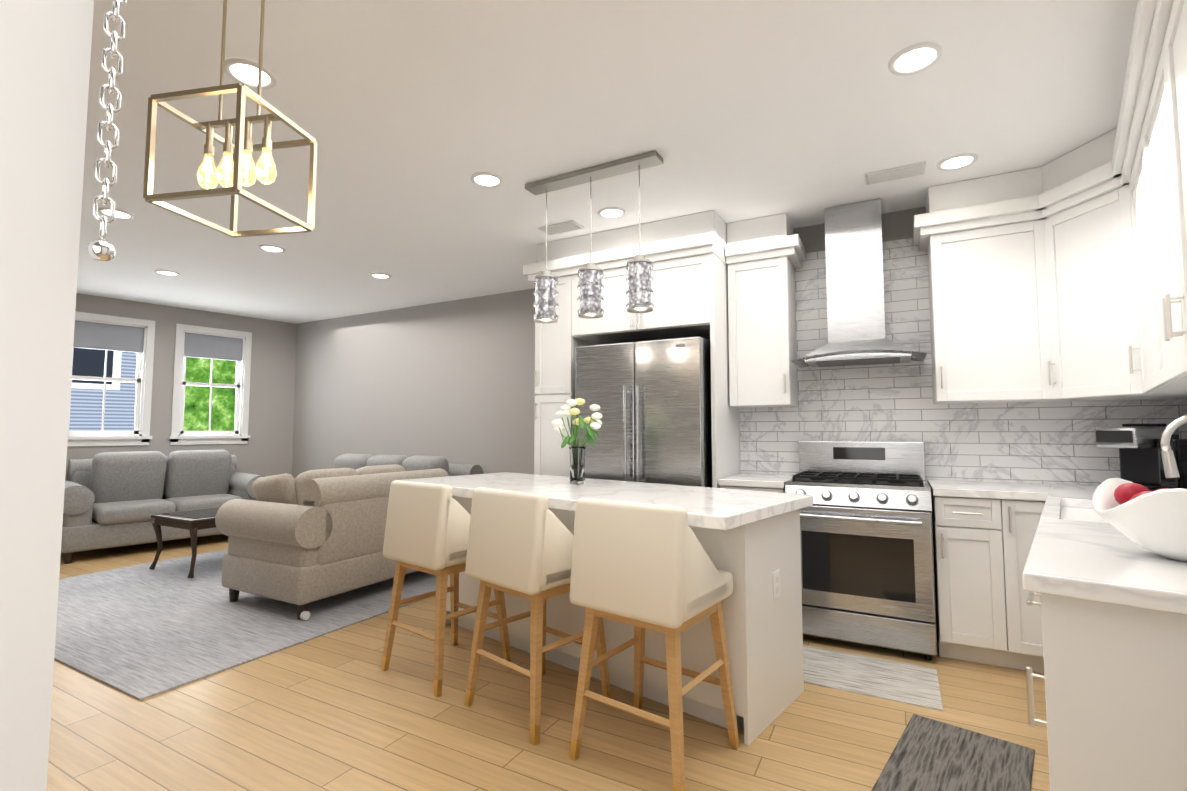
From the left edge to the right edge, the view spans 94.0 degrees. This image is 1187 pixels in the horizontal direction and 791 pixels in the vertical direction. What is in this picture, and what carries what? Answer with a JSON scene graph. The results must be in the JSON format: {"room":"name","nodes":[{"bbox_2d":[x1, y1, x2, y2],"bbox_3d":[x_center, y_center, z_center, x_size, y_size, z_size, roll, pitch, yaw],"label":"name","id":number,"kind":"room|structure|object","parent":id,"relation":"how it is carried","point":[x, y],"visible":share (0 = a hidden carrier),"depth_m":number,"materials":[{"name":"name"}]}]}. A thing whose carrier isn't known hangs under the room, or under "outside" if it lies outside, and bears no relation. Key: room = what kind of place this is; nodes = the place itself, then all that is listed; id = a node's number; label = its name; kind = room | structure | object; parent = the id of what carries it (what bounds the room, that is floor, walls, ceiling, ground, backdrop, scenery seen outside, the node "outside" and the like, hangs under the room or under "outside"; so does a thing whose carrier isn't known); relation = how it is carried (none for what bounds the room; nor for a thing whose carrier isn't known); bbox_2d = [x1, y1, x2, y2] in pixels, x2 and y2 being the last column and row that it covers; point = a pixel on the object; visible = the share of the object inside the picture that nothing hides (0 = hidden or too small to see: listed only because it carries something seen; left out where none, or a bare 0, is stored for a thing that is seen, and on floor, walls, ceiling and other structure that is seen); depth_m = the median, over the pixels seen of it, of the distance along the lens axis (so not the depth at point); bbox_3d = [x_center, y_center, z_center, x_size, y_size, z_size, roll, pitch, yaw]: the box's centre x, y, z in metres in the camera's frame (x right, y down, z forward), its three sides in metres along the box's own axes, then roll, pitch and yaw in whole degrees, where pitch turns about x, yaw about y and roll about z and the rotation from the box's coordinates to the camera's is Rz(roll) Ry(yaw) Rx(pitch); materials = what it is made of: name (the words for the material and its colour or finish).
{"room":"kitchen","nodes":[
{"label":"kitchen","id":0,"kind":"room"},
{"bbox_2d":[61,450,265,563],"bbox_3d":[-4.660,1.110,6.025,0.975,1.010,1.816,-3,-5,41],"label":"sofa","id":1,"kind":"object","parent":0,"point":[115,499],"depth_m":5.72,"materials":[{"name":"grey fabric"}]},
{"bbox_2d":[65,293,296,479],"bbox_3d":[-5.208,0.281,6.304,0.120,2.700,4.000,-3,-5,41],"label":"wall","id":2,"kind":"structure","parent":0,"point":[266,450],"depth_m":7.10,"materials":[{"name":"grey paint"}]},
{"bbox_2d":[67,311,155,445],"bbox_3d":[-5.378,-0.165,6.095,0.170,1.435,0.840,-3,-5,41],"label":"window","id":3,"kind":"structure","parent":2,"relation":"in","point":[106,333],"depth_m":6.18,"materials":[{"name":"white wood"}]},
{"bbox_2d":[169,324,251,444],"bbox_3d":[-4.727,-0.117,6.853,0.170,1.435,0.840,-3,-5,41],"label":"window","id":4,"kind":"structure","parent":2,"relation":"in","point":[208,343],"depth_m":6.84,"materials":[{"name":"white wood"}]},
{"bbox_2d":[292,288,535,478],"bbox_3d":[-2.125,0.296,6.527,5.100,2.700,0.120,-2,-4,29],"label":"wall","id":5,"kind":"structure","parent":0,"point":[452,382],"depth_m":6.40,"materials":[{"name":"grey paint"}]},
{"bbox_2d":[46,534,1049,790],"bbox_3d":[-1.486,1.518,4.017,9.600,0.060,6.100,-3,-5,41],"label":"floor","id":6,"kind":"structure","parent":0,"point":[340,710],"depth_m":2.30,"materials":[{"name":"brown wood"}]},
{"bbox_2d":[54,549,435,700],"bbox_3d":[-2.814,1.502,4.316,3.030,0.010,2.440,-2,-4,29],"label":"rug","id":7,"kind":"object","parent":6,"relation":"on","point":[141,632],"visible":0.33,"depth_m":3.56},
{"bbox_2d":[149,507,219,577],"bbox_3d":[-3.315,1.264,5.221,0.682,0.570,1.202,-2,-4,29],"label":"coffee table","id":8,"kind":"object","parent":7,"relation":"on","point":[193,522],"visible":0.38,"depth_m":4.73,"materials":[{"name":"brown wood"}]},
{"bbox_2d":[215,464,448,619],"bbox_3d":[-1.940,1.035,4.399,0.975,0.932,1.536,-2,-4,29],"label":"sofa","id":9,"kind":"object","parent":7,"relation":"on","point":[301,541],"visible":0.75,"depth_m":3.81,"materials":[{"name":"beige fabric"}]},
{"bbox_2d":[334,454,482,475],"bbox_3d":[-2.195,1.124,5.928,2.186,0.971,0.875,-2,-4,29],"label":"sofa","id":10,"kind":"object","parent":6,"relation":"on","point":[358,461],"visible":0.08,"depth_m":5.79,"materials":[{"name":"grey fabric"}]},
{"bbox_2d":[381,480,510,696],"bbox_3d":[-0.770,0.933,2.905,0.490,0.971,0.500,-3,-5,41],"label":"counter stool","id":11,"kind":"object","parent":6,"relation":"on","point":[427,527],"visible":0.85,"depth_m":2.72,"materials":[{"name":"brown wood"}]},
{"bbox_2d":[465,487,611,744],"bbox_3d":[-0.254,0.909,2.516,0.490,0.971,0.500,-3,-5,41],"label":"counter stool","id":12,"kind":"object","parent":6,"relation":"on","point":[520,544],"visible":0.85,"depth_m":2.33,"materials":[{"name":"brown wood"}]},
{"bbox_2d":[445,496,803,745],"bbox_3d":[0.039,0.995,3.109,2.073,0.870,0.658,-3,-5,41],"label":"kitchen island","id":13,"kind":"object","parent":6,"relation":"on","point":[749,540],"depth_m":2.40,"materials":[{"name":"white wood"}]},
{"bbox_2d":[401,472,812,531],"bbox_3d":[-0.092,0.531,3.068,2.270,0.050,0.900,-3,-5,41],"label":"island countertop","id":14,"kind":"structure","parent":13,"relation":"on","point":[715,509],"depth_m":2.65,"materials":[{"name":"white stone"}]},
{"bbox_2d":[552,398,602,483],"bbox_3d":[-0.086,0.264,3.259,0.312,0.505,0.354,-3,-5,41],"label":"flower vase","id":15,"kind":"object","parent":14,"relation":"on","point":[577,461],"visible":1,"depth_m":3.21,"materials":[{"name":"clear glass"}]},
{"bbox_2d":[523,210,739,487],"bbox_3d":[0.271,0.148,4.183,1.502,2.694,0.680,-2,-4,29],"label":"surround","id":16,"kind":"object","parent":6,"relation":"on","point":[689,273],"visible":0.67,"depth_m":3.95,"materials":[{"name":"white wood"}]},
{"bbox_2d":[576,337,711,487],"bbox_3d":[0.437,0.569,3.976,0.920,1.830,0.806,-2,-4,29],"label":"refrigerator","id":17,"kind":"object","parent":6,"relation":"on","point":[652,399],"visible":0.48,"depth_m":3.65,"materials":[{"name":"silver metal"}]},
{"bbox_2d":[569,498,738,790],"bbox_3d":[0.232,0.885,2.139,0.475,0.971,0.485,-3,-5,38],"label":"counter stool","id":18,"kind":"object","parent":6,"relation":"on","point":[640,567],"visible":1,"depth_m":1.98,"materials":[{"name":"brown wood"}]},
{"bbox_2d":[720,485,784,492],"bbox_3d":[1.130,1.027,3.701,0.509,0.880,0.672,-3,-5,41],"label":"base cabinet","id":19,"kind":"object","parent":6,"relation":"on","point":[781,489],"depth_m":3.43,"materials":[{"name":"white"}]},
{"bbox_2d":[719,473,792,488],"bbox_3d":[1.128,0.568,3.723,0.524,0.040,0.690,-3,-5,41],"label":"countertop","id":20,"kind":"structure","parent":19,"relation":"on","point":[742,480],"depth_m":3.52,"materials":[{"name":"white stone"}]},
{"bbox_2d":[785,441,936,660],"bbox_3d":[1.615,0.866,3.370,0.752,1.160,0.728,-2,-4,29],"label":"range","id":21,"kind":"object","parent":6,"relation":"on","point":[867,556],"visible":0.81,"depth_m":3.11,"materials":[{"name":"silver metal"}]},
{"bbox_2d":[803,645,942,710],"bbox_3d":[1.334,1.407,2.809,0.720,0.008,0.480,-2,-4,29],"label":"area rug","id":22,"kind":"object","parent":6,"relation":"on","point":[906,683],"visible":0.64,"depth_m":2.74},
{"bbox_2d":[871,714,1034,790],"bbox_3d":[1.302,1.355,1.982,0.410,0.008,0.730,-3,-5,41],"label":"area rug","id":23,"kind":"object","parent":6,"relation":"on","point":[928,754],"visible":1,"depth_m":2.04,"materials":[{"name":"dark grey woven fabric"}]},
{"bbox_2d":[931,497,1010,667],"bbox_3d":[2.138,0.995,3.186,0.412,0.880,0.712,-3,-5,41],"label":"base cabinet","id":24,"kind":"object","parent":6,"relation":"on","point":[970,550],"depth_m":2.91,"materials":[{"name":"white wood"}]},
{"bbox_2d":[927,479,1050,504],"bbox_3d":[2.206,0.531,3.151,0.609,0.040,0.736,-3,-5,41],"label":"countertop","id":25,"kind":"structure","parent":24,"relation":"on","point":[981,490],"depth_m":2.94,"materials":[{"name":"white stone"}]},
{"bbox_2d":[1003,501,1046,684],"bbox_3d":[2.385,0.982,2.986,0.338,0.880,0.693,-3,-5,41],"label":"base cabinet","id":26,"kind":"object","parent":6,"relation":"on","point":[1019,517],"depth_m":2.81,"materials":[{"name":"white wood"}]},
{"bbox_2d":[1031,593,1186,790],"bbox_3d":[1.393,0.868,1.200,0.607,0.880,0.559,-3,-5,41],"label":"base cabinet","id":27,"kind":"object","parent":6,"relation":"on","point":[1115,678],"depth_m":1.13,"materials":[{"name":"white wood"}]},
{"bbox_2d":[1019,484,1186,616],"bbox_3d":[2.094,0.462,2.067,0.636,0.040,2.802,-3,-5,41],"label":"countertop","id":28,"kind":"structure","parent":27,"relation":"on","point":[1092,561],"depth_m":1.27,"materials":[{"name":"white stone"}]},
{"bbox_2d":[1092,478,1186,561],"bbox_3d":[1.449,0.303,1.336,0.364,0.180,0.364,-3,-5,41],"label":"fruit bowl","id":29,"kind":"object","parent":28,"relation":"on","point":[1154,521],"visible":1,"depth_m":1.31,"materials":[{"name":"white ceramic"}]},
{"bbox_2d":[1094,424,1186,490],"bbox_3d":[2.800,0.311,2.742,0.458,0.345,0.436,-3,-5,41],"label":"coffee maker","id":30,"kind":"object","parent":28,"relation":"on","point":[1140,450],"visible":0.62,"depth_m":2.76,"materials":[{"name":"black plastic"}]},
{"bbox_2d":[1160,415,1186,478],"bbox_3d":[2.264,0.250,2.032,0.253,0.376,0.110,-3,-5,41],"label":"faucet","id":31,"kind":"object","parent":28,"relation":"on","point":[1169,465],"visible":1,"depth_m":2.07,"materials":[{"name":"silver metal"}]},
{"bbox_2d":[77,0,1136,323],"bbox_3d":[-1.486,-1.236,4.193,9.600,0.060,6.100,-3,-5,41],"label":"ceiling","id":32,"kind":"structure","parent":0,"point":[411,116],"depth_m":2.62,"materials":[{"name":"white paint"}]},
{"bbox_2d":[87,0,126,261],"bbox_3d":[-0.538,-0.388,0.626,0.037,0.486,0.040,-3,-5,41],"label":"chain","id":33,"kind":"object","parent":32,"relation":"hanging from","point":[100,249],"visible":1,"depth_m":0.61,"materials":[{"name":"silver metal"}]},
{"bbox_2d":[98,207,134,219],"bbox_3d":[-3.222,-1.228,3.737,0.190,0.010,0.190,-3,-5,41],"label":"recessed light","id":34,"kind":"object","parent":32,"relation":"in","point":[122,214],"visible":0.88,"depth_m":3.73,"materials":[{"name":"white plastic"}]},
{"bbox_2d":[155,270,179,275],"bbox_3d":[-3.962,-1.138,5.143,0.190,0.010,0.190,-3,-5,41],"label":"recessed light","id":35,"kind":"object","parent":32,"relation":"in","point":[167,273],"visible":1,"depth_m":5.14,"materials":[{"name":"white plastic"}]},
{"bbox_2d":[143,0,316,237],"bbox_3d":[-1.115,-0.956,1.745,0.320,0.804,0.315,-1,-4,11],"label":"chandelier","id":36,"kind":"object","parent":32,"relation":"hanging from","point":[234,171],"visible":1,"depth_m":1.71,"materials":[{"name":"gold metal"}]},
{"bbox_2d":[224,58,276,88],"bbox_3d":[-1.412,-1.321,2.276,0.190,0.010,0.190,-3,-5,41],"label":"recessed light","id":37,"kind":"object","parent":32,"relation":"in","point":[242,71],"visible":0.92,"depth_m":2.27,"materials":[{"name":"white plastic"}]},
{"bbox_2d":[259,244,285,252],"bbox_3d":[-2.590,-1.182,4.459,0.190,0.010,0.190,-3,-5,41],"label":"recessed light","id":38,"kind":"object","parent":32,"relation":"in","point":[271,248],"visible":0.98,"depth_m":4.45,"materials":[{"name":"white plastic"}]},
{"bbox_2d":[370,273,390,278],"bbox_3d":[-2.016,-1.132,5.236,0.190,0.010,0.190,-3,-5,41],"label":"recessed light","id":39,"kind":"object","parent":32,"relation":"in","point":[381,275],"visible":0.98,"depth_m":5.23,"materials":[{"name":"white plastic"}]},
{"bbox_2d":[471,172,502,187],"bbox_3d":[-0.623,-1.260,3.236,0.190,0.010,0.190,-3,-5,41],"label":"recessed light","id":40,"kind":"object","parent":32,"relation":"in","point":[487,179],"visible":0.98,"depth_m":3.23,"materials":[{"name":"white plastic"}]},
{"bbox_2d":[538,220,583,234],"bbox_3d":[-0.235,-1.208,3.999,0.300,0.016,0.150,-2,-4,29],"label":"ceiling vent","id":41,"kind":"object","parent":32,"relation":"in","point":[563,227],"visible":0.98,"depth_m":3.98,"materials":[{"name":"white metal"}]},
{"bbox_2d":[525,151,662,322],"bbox_3d":[-0.016,-0.856,3.118,0.840,0.826,0.150,-2,-4,29],"label":"pendant light","id":42,"kind":"object","parent":32,"relation":"hanging from","point":[639,281],"visible":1,"depth_m":3.06,"materials":[{"name":"silver metal"}]},
{"bbox_2d":[598,207,625,218],"bbox_3d":[0.124,-1.229,3.723,0.190,0.010,0.190,-3,-5,41],"label":"recessed light","id":43,"kind":"object","parent":32,"relation":"in","point":[612,212],"visible":1,"depth_m":3.72,"materials":[{"name":"white plastic"}]},
{"bbox_2d":[865,161,925,184],"bbox_3d":[1.718,-1.262,3.155,0.300,0.016,0.150,-2,-4,29],"label":"ceiling vent","id":44,"kind":"object","parent":32,"relation":"in","point":[899,172],"visible":0.98,"depth_m":3.14,"materials":[{"name":"white metal"}]},
{"bbox_2d":[888,41,942,75],"bbox_3d":[1.270,-1.327,2.184,0.190,0.010,0.190,-3,-5,41],"label":"recessed light","id":45,"kind":"object","parent":32,"relation":"in","point":[915,58],"visible":1,"depth_m":2.18,"materials":[{"name":"white plastic"}]},
{"bbox_2d":[937,153,977,170],"bbox_3d":[1.984,-1.274,3.019,0.190,0.010,0.190,-3,-5,41],"label":"recessed light","id":46,"kind":"object","parent":32,"relation":"in","point":[957,161],"visible":0.98,"depth_m":3.01,"materials":[{"name":"white plastic"}]},
{"bbox_2d":[709,207,925,340],"bbox_3d":[1.657,0.128,3.901,4.060,2.700,0.120,-2,-4,29],"label":"wall","id":47,"kind":"structure","parent":0,"point":[897,225],"depth_m":3.73,"materials":[{"name":"grey paint"}]},
{"bbox_2d":[725,244,804,407],"bbox_3d":[1.197,-0.444,3.918,0.460,1.045,0.401,-3,-5,41],"label":"upper cabinet","id":48,"kind":"object","parent":47,"relation":"attached to","point":[761,282],"depth_m":3.78,"materials":[{"name":"white wood"}]},
{"bbox_2d":[725,213,804,255],"bbox_3d":[1.198,-1.128,3.960,0.462,0.176,0.401,-3,-5,41],"label":"soffit","id":49,"kind":"object","parent":47,"relation":"attached to","point":[746,235],"depth_m":3.79,"materials":[{"name":"white wood"}]},
{"bbox_2d":[791,198,926,367],"bbox_3d":[1.689,-0.727,3.575,0.750,1.026,0.485,-2,-4,29],"label":"range hood","id":50,"kind":"object","parent":47,"relation":"attached to","point":[855,287],"visible":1,"depth_m":3.53,"materials":[{"name":"silver metal"}]},
{"bbox_2d":[739,238,1186,485],"bbox_3d":[2.174,-0.244,3.567,2.490,1.600,0.012,-2,-4,29],"label":"backsplash","id":51,"kind":"structure","parent":47,"relation":"attached to","point":[1037,442],"depth_m":3.60,"materials":[{"name":"white tile"}]},
{"bbox_2d":[913,171,1024,227],"bbox_3d":[2.337,-1.168,3.341,0.604,0.176,0.431,-3,-5,41],"label":"soffit","id":52,"kind":"object","parent":47,"relation":"attached to","point":[951,201],"depth_m":3.21,"materials":[{"name":"white"}]},
{"bbox_2d":[913,204,1068,403],"bbox_3d":[2.351,-0.485,3.285,0.641,1.045,0.431,-3,-5,41],"label":"upper cabinet","id":53,"kind":"object","parent":47,"relation":"attached to","point":[978,277],"depth_m":3.18,"materials":[{"name":"white wood"}]},
{"bbox_2d":[1021,116,1186,400],"bbox_3d":[2.733,-0.635,2.901,0.656,1.296,0.806,-3,-5,41],"label":"upper cabinet","id":54,"kind":"object","parent":47,"relation":"attached to","point":[1063,278],"depth_m":2.88,"materials":[{"name":"white wood"}]},
{"bbox_2d":[1121,0,1160,119],"bbox_3d":[2.009,-1.266,1.806,0.280,0.176,1.971,-3,-5,41],"label":"soffit","id":55,"kind":"object","parent":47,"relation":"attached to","point":[1147,14],"depth_m":1.77,"materials":[{"name":"white paint"}]},
{"bbox_2d":[1113,108,1186,395],"bbox_3d":[2.423,-0.549,2.270,0.314,1.045,0.734,-3,-5,41],"label":"upper cabinet","id":56,"kind":"object","parent":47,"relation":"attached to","point":[1130,198],"depth_m":2.54,"materials":[{"name":"white wood"}]},
{"bbox_2d":[1137,44,1186,391],"bbox_3d":[2.022,-0.581,1.777,0.280,1.045,0.763,-3,-5,41],"label":"upper cabinet","id":57,"kind":"object","parent":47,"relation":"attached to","point":[1164,372],"depth_m":2.01,"materials":[{"name":"white wood"}]},
{"bbox_2d":[1153,0,1186,379],"bbox_3d":[1.608,-0.611,1.295,0.280,1.045,0.738,-3,-5,41],"label":"upper cabinet","id":58,"kind":"object","parent":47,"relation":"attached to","point":[1170,30],"depth_m":1.60,"materials":[{"name":"white wood"}]},
{"bbox_2d":[1047,505,1105,520],"bbox_3d":[2.116,0.922,2.044,0.600,0.880,0.955,-3,-5,41],"label":"base cabinet","id":59,"kind":"object","parent":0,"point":[1076,512],"depth_m":2.32,"materials":[{"name":"white"}]},
{"bbox_3d":[-0.373,-0.134,-0.212,1.680,2.700,0.980,-3,-5,41],"label":"wall","id":60,"kind":"structure","parent":0,"visible":0},
{"bbox_2d":[0,0,93,790],"bbox_3d":[-0.864,-0.102,0.290,0.040,2.700,0.865,-3,-5,41],"label":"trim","id":61,"kind":"structure","parent":60,"relation":"attached to","point":[45,52],"depth_m":0.58,"materials":[{"name":"white paint"}]},
{"label":"outside","id":62,"kind":"structure","parent":0,"visible":0},
{"bbox_2d":[69,347,235,430],"bbox_3d":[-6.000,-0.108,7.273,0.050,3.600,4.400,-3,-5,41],"label":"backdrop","id":63,"kind":"structure","parent":62,"point":[86,408],"depth_m":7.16,"materials":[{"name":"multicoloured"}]}
]}

